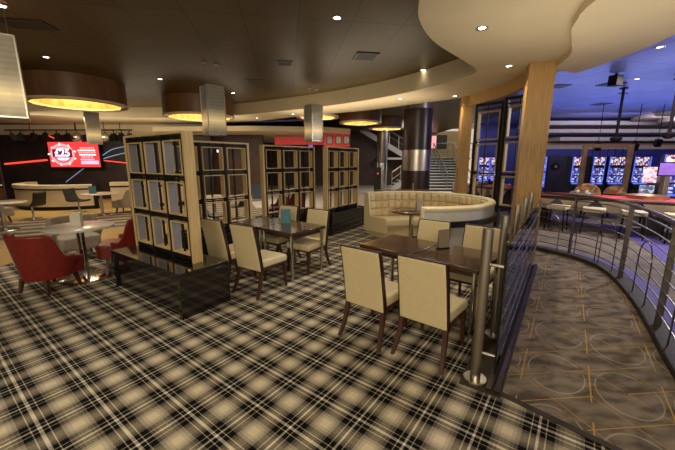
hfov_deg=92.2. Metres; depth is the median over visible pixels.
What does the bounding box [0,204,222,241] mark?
floor
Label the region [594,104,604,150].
speaker
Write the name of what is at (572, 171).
light
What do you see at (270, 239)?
dining chair
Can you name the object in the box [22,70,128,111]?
drum light
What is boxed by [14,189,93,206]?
countertop
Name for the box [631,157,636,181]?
light
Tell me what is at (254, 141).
wall
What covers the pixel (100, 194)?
round table
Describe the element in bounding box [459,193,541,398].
metal railing
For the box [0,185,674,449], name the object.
floor
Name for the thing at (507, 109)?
screen
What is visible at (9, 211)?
tub chair
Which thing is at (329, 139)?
picture
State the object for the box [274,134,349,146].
wall
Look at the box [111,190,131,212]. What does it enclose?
tub chair
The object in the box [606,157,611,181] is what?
light
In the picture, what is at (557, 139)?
trim
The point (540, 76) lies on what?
wooden column
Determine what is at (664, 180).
steel pillar
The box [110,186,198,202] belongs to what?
countertop
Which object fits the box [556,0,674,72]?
ceiling
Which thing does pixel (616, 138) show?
pole
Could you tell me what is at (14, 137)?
stage light
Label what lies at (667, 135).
pole
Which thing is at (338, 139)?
picture
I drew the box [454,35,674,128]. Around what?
ceiling
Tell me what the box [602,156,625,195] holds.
machine
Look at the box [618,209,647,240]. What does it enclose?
bar stool
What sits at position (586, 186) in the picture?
chair
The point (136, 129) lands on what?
trim
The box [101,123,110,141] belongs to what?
ball
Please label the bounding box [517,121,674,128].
trim
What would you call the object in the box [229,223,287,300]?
dining chair
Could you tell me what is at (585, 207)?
bar stool
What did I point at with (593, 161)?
light
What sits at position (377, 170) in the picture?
terminal
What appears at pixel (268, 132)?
ceiling
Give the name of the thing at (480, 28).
recessed light
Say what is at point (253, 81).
ceiling vent
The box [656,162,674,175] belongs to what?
lit sign
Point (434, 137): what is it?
poster
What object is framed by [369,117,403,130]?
drum light
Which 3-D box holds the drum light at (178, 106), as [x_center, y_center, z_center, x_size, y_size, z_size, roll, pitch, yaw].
[-4.720,-3.970,11.092,2.284,0.600,2.284,0,11,0]
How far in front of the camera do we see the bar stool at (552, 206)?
8.53 m
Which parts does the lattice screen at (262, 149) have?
panel, rod, box frame, box frame, box frame, rod, panel, box frame, box frame, box frame, rod, box frame, box frame, box frame, panel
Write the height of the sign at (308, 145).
1.660 m
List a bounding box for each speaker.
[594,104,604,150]
[607,73,623,86]
[632,105,641,150]
[653,104,664,146]
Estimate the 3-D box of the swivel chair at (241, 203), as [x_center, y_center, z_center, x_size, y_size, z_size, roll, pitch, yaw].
[-3.107,-0.604,10.175,0.620,0.850,0.500,4,12,20]
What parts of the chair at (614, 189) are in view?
backrest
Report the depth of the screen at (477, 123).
8.07 m
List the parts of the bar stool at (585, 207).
seat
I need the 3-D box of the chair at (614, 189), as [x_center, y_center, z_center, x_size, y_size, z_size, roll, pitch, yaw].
[8.766,-0.760,10.449,0.576,1.050,0.530,4,12,20]
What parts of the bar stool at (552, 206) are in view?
leg, seat, leg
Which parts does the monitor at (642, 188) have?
casing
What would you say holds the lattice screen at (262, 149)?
on the bench at (302, 216)
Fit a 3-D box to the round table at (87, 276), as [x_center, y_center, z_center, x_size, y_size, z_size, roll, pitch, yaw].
[-3.960,0.415,5.057,0.900,0.830,0.900,0,11,0]
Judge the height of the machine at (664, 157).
2.000 m
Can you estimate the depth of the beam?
7.25 m
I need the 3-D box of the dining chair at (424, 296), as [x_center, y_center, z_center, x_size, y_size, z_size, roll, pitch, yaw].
[0.896,0.729,3.076,0.512,0.983,0.623,9,14,39]
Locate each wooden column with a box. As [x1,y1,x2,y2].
[454,96,472,193]
[508,60,556,241]
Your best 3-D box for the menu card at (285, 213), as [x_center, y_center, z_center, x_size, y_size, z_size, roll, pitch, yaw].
[-0.880,-0.150,5.529,0.165,0.240,0.050,0,11,-2]
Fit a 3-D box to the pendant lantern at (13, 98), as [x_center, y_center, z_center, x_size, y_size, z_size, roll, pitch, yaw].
[-4.439,-2.169,4.261,0.398,1.490,0.398,-9,14,-39]
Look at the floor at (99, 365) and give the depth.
2.81 m
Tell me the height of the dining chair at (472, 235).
0.983 m
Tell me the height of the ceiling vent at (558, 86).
0.018 m
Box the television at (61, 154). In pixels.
[46,141,103,167]
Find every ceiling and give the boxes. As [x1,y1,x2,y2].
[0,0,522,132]
[152,126,349,142]
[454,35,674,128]
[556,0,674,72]
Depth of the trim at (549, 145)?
18.19 m
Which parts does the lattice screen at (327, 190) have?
panel, rod, box frame, box frame, box frame, rod, panel, box frame, box frame, box frame, rod, box frame, box frame, box frame, panel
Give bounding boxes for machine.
[475,157,490,196]
[488,157,494,196]
[563,156,580,192]
[583,156,605,202]
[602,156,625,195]
[627,156,651,193]
[654,154,674,224]
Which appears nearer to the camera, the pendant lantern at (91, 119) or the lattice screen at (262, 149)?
the lattice screen at (262, 149)
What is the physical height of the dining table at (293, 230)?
0.758 m
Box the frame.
[576,144,634,212]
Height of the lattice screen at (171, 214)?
1.600 m
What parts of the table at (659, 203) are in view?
apron panel, apron panel, apron panel, apron panel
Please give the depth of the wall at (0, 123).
17.16 m
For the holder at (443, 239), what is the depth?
3.92 m
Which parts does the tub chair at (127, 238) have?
leg, seat, backrest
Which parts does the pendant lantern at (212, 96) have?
lamp shade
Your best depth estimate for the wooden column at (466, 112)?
8.67 m
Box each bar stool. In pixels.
[543,204,570,231]
[579,206,605,235]
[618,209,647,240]
[659,212,674,243]
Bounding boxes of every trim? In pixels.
[0,125,202,134]
[252,119,303,122]
[459,373,623,449]
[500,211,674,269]
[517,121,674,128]
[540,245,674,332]
[547,143,674,148]
[548,129,674,134]
[548,137,674,141]
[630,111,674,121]
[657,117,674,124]
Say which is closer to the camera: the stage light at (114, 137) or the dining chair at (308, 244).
the dining chair at (308, 244)
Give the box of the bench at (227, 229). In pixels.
[166,225,262,254]
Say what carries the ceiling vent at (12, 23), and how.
in the ceiling at (133, 44)
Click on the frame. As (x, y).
(629, 157)
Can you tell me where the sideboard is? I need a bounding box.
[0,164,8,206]
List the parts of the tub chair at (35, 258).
leg, backrest, leg, seat, leg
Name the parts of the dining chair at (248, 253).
leg, backrest, frame, leg, seat, seat rail, leg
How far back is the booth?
7.77 m
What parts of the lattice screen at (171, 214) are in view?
panel, box frame, box frame, rod, box frame, panel, box frame, box frame, rod, box frame, box frame, box frame, rod, box frame, panel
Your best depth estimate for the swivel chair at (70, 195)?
11.60 m
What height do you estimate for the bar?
0.339 m
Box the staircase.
[359,131,472,190]
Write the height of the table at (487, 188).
1.020 m
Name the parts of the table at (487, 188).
apron panel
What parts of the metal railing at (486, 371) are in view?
post, post, rail, rail, post, wire rail, glass panel, wire rail, wire rail, wire rail, post, wire rail, post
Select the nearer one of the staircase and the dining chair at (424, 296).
the dining chair at (424, 296)
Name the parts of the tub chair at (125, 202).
seat, backrest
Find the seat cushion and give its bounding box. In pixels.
[377,215,419,226]
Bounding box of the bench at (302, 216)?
[255,209,306,221]
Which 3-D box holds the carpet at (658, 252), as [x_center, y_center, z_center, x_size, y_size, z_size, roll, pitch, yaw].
[6.448,0.086,8.884,2.727,0.016,8.387,-1,11,-4]
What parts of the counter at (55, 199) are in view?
post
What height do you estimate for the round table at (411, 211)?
0.800 m
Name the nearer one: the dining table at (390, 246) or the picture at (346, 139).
the dining table at (390, 246)
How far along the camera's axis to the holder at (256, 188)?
9.14 m
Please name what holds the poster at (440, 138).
attached to the wall at (452, 136)
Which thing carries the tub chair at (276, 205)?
on the floor at (99, 365)
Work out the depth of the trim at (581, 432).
2.26 m
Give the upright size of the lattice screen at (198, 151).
1.600 m
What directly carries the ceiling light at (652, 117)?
attached to the ceiling at (655, 68)
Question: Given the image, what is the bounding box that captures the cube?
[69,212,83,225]
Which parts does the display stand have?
panel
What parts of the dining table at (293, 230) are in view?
leg, leg, leg, leg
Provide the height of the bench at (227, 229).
0.545 m
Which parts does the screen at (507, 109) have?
box frame, box frame, box frame, rod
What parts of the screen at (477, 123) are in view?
box frame, rod, box frame, box frame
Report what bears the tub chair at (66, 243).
on the floor at (99, 365)
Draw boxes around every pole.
[609,87,628,142]
[660,74,674,138]
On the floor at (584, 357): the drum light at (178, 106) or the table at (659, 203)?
the table at (659, 203)
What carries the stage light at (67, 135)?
hanging from the bar
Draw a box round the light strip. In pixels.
[4,159,47,164]
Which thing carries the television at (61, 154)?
attached to the wall at (11, 150)
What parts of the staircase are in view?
handrail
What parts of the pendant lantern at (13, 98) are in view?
lamp shade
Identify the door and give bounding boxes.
[544,156,566,192]
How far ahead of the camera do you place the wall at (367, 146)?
23.95 m
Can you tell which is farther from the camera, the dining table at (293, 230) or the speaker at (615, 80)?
the speaker at (615, 80)
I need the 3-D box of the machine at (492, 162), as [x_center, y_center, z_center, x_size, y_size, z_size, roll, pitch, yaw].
[8.000,-2.458,16.608,0.552,2.000,0.660,1,11,6]
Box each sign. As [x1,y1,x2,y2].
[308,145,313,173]
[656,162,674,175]
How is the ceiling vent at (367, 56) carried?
in the ceiling at (133, 44)
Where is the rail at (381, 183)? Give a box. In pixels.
[381,183,453,192]
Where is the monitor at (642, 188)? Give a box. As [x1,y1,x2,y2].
[632,184,655,226]
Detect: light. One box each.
[0,4,9,8]
[9,131,17,140]
[18,131,25,140]
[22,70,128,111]
[28,131,36,140]
[41,131,48,140]
[54,131,62,140]
[64,131,71,140]
[111,131,118,140]
[117,131,123,140]
[161,93,234,121]
[297,113,338,119]
[332,16,341,20]
[339,109,381,125]
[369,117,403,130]
[476,25,487,30]
[570,157,574,181]
[590,157,594,181]
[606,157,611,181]
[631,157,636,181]
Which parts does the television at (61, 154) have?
advert plate, advert plate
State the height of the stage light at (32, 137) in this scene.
0.479 m
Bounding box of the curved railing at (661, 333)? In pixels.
[536,192,674,379]
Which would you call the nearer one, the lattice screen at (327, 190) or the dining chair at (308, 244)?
the dining chair at (308, 244)
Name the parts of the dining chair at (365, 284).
leg, backrest, frame, leg, seat, seat rail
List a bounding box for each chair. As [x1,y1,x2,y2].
[3,206,14,221]
[3,234,84,295]
[16,191,45,219]
[45,214,101,252]
[62,188,90,211]
[96,215,135,269]
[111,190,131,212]
[200,218,256,279]
[207,210,222,219]
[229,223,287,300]
[231,193,243,219]
[262,204,301,265]
[269,195,287,211]
[286,208,331,274]
[290,192,306,206]
[338,244,406,352]
[390,254,467,375]
[416,218,451,241]
[449,223,499,292]
[571,183,600,218]
[598,185,626,218]
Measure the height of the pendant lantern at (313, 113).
1.490 m
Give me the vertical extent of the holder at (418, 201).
0.230 m
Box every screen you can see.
[123,130,202,263]
[171,139,252,233]
[259,145,315,216]
[323,146,358,210]
[469,100,504,223]
[493,95,523,240]
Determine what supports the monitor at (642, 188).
on the floor at (584, 357)
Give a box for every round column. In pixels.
[376,131,387,190]
[401,102,432,190]
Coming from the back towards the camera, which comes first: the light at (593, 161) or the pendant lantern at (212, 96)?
the light at (593, 161)
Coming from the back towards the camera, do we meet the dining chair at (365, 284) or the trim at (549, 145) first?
the trim at (549, 145)
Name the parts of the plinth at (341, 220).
panel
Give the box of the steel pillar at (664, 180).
[658,176,670,194]
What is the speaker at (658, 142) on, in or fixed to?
hanging from the ceiling at (655, 68)
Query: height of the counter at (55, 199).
0.935 m
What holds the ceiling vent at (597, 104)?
in the ceiling at (655, 68)
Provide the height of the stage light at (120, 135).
0.479 m
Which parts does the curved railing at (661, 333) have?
post, rail, rail, rail, rail, rail, rail, rail, handrail, rail, post, post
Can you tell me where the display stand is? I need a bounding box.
[635,167,657,218]
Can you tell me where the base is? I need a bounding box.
[111,245,230,318]
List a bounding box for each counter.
[11,182,99,210]
[109,181,198,205]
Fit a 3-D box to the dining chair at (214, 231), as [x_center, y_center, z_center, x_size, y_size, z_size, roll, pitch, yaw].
[-1.646,0.359,4.948,0.512,0.983,0.623,7,13,32]
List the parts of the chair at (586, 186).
backrest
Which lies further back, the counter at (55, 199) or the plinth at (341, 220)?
the counter at (55, 199)
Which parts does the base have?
panel, panel, panel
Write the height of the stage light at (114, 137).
0.469 m
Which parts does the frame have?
rod, rod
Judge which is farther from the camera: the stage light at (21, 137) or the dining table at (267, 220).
the stage light at (21, 137)
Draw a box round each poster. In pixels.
[431,135,436,148]
[436,135,446,148]
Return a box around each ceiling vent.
[0,18,58,30]
[246,79,263,83]
[277,60,292,65]
[353,52,379,60]
[554,84,570,88]
[592,103,612,105]
[596,82,626,86]
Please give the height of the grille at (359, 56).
0.014 m
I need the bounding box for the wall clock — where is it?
[551,163,559,169]
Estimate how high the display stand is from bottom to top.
1.616 m
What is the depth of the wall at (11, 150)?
15.58 m
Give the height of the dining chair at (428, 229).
0.983 m
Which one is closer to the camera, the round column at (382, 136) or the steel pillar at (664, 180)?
the steel pillar at (664, 180)
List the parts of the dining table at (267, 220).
leg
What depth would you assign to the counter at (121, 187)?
12.59 m
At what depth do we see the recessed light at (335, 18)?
4.76 m
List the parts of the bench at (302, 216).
panel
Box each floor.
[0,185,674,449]
[0,198,609,449]
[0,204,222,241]
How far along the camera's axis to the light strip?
15.43 m
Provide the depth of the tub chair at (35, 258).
4.34 m
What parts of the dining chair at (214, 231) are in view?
backrest, frame, leg, seat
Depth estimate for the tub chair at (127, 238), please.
5.37 m
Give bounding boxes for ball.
[71,122,82,141]
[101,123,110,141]
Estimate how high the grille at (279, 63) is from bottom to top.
0.014 m
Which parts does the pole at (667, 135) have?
rod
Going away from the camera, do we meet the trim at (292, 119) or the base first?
the base
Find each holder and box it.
[251,184,260,198]
[416,199,421,209]
[436,229,449,248]
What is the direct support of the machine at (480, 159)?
on the floor at (584, 357)
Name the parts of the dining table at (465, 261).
leg, leg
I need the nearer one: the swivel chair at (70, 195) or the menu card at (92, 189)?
the menu card at (92, 189)
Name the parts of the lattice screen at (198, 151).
box frame, box frame, box frame, panel, rod, box frame, box frame, box frame, rod, box frame, box frame, box frame, panel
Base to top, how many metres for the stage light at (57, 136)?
0.479 m
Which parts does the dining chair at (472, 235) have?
leg, seat, seat rail, frame, backrest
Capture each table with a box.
[0,200,27,231]
[40,220,113,285]
[80,192,118,215]
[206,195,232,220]
[231,196,268,217]
[233,216,293,250]
[259,221,324,281]
[359,234,436,281]
[390,207,419,237]
[412,244,497,338]
[467,181,513,210]
[539,190,674,235]
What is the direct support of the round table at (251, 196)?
on the floor at (99, 365)
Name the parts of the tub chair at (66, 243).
seat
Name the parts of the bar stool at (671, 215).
leg, leg, seat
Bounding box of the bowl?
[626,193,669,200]
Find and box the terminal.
[374,167,380,191]
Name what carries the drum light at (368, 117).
hanging from the ceiling at (133, 44)
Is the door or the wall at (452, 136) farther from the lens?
the wall at (452, 136)
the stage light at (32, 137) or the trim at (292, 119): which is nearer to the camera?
the trim at (292, 119)
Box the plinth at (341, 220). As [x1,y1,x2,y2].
[328,205,363,235]
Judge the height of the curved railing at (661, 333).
1.193 m
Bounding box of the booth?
[364,191,496,245]
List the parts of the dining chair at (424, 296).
leg, backrest, frame, leg, seat rail, seat, leg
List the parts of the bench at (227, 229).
panel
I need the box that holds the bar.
[3,123,131,130]
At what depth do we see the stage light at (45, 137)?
14.29 m
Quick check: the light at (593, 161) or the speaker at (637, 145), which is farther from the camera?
the light at (593, 161)
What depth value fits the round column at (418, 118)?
11.01 m
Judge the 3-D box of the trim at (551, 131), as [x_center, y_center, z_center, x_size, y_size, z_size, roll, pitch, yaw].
[18.300,-4.962,17.368,15.400,0.180,1.600,0,11,0]
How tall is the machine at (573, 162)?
2.000 m
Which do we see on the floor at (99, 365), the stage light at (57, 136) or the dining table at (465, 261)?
the dining table at (465, 261)
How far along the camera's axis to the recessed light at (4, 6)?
4.40 m
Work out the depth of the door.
18.53 m
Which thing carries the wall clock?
attached to the door
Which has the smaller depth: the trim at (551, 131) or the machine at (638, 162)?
the machine at (638, 162)
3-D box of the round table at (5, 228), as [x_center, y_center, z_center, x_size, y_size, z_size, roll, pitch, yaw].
[-8.797,-0.232,8.544,1.060,0.750,1.060,0,11,0]
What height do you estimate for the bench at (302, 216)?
0.545 m
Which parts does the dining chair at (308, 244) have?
leg, seat, seat rail, leg, backrest, frame, leg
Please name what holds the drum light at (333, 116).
hanging from the ceiling at (133, 44)
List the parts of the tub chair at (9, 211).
seat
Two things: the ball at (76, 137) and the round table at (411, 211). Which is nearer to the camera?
the round table at (411, 211)
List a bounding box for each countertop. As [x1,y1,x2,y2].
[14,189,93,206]
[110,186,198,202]
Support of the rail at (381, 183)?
on the floor at (99, 365)
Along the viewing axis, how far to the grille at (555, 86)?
9.06 m
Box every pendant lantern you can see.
[0,0,30,120]
[83,111,102,144]
[199,61,226,135]
[304,87,322,141]
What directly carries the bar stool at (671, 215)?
on the floor at (584, 357)
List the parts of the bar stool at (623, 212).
leg, seat, leg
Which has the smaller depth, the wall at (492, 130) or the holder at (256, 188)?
the holder at (256, 188)
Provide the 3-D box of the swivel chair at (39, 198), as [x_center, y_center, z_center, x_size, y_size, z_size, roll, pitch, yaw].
[-9.634,-0.624,10.276,0.620,0.850,0.500,0,11,2]
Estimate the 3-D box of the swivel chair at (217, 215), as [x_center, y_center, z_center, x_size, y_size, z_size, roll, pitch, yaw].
[-3.141,-0.257,8.415,0.620,0.850,0.500,-4,12,-20]
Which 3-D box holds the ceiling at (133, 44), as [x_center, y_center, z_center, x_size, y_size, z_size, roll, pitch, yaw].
[-7.250,-3.945,9.415,29.500,0.001,32.000,0,11,0]
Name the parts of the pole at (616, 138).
rod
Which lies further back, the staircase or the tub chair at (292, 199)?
the staircase
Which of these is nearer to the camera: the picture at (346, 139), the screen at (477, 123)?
the screen at (477, 123)
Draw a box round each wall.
[0,123,42,124]
[0,135,215,198]
[212,135,263,196]
[264,132,402,184]
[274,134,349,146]
[431,131,457,161]
[478,123,674,191]
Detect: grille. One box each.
[278,62,291,65]
[355,53,377,59]
[554,85,569,87]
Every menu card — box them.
[88,186,96,193]
[281,209,290,222]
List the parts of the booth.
panel, panel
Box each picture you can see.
[326,136,332,143]
[335,136,341,143]
[343,136,349,143]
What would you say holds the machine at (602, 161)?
on the floor at (584, 357)
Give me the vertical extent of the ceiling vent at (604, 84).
0.018 m
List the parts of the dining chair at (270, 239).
seat, seat rail, leg, backrest, frame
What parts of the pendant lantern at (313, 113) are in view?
lamp shade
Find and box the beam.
[468,72,525,105]
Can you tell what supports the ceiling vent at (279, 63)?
in the ceiling at (133, 44)
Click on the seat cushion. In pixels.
(382, 220)

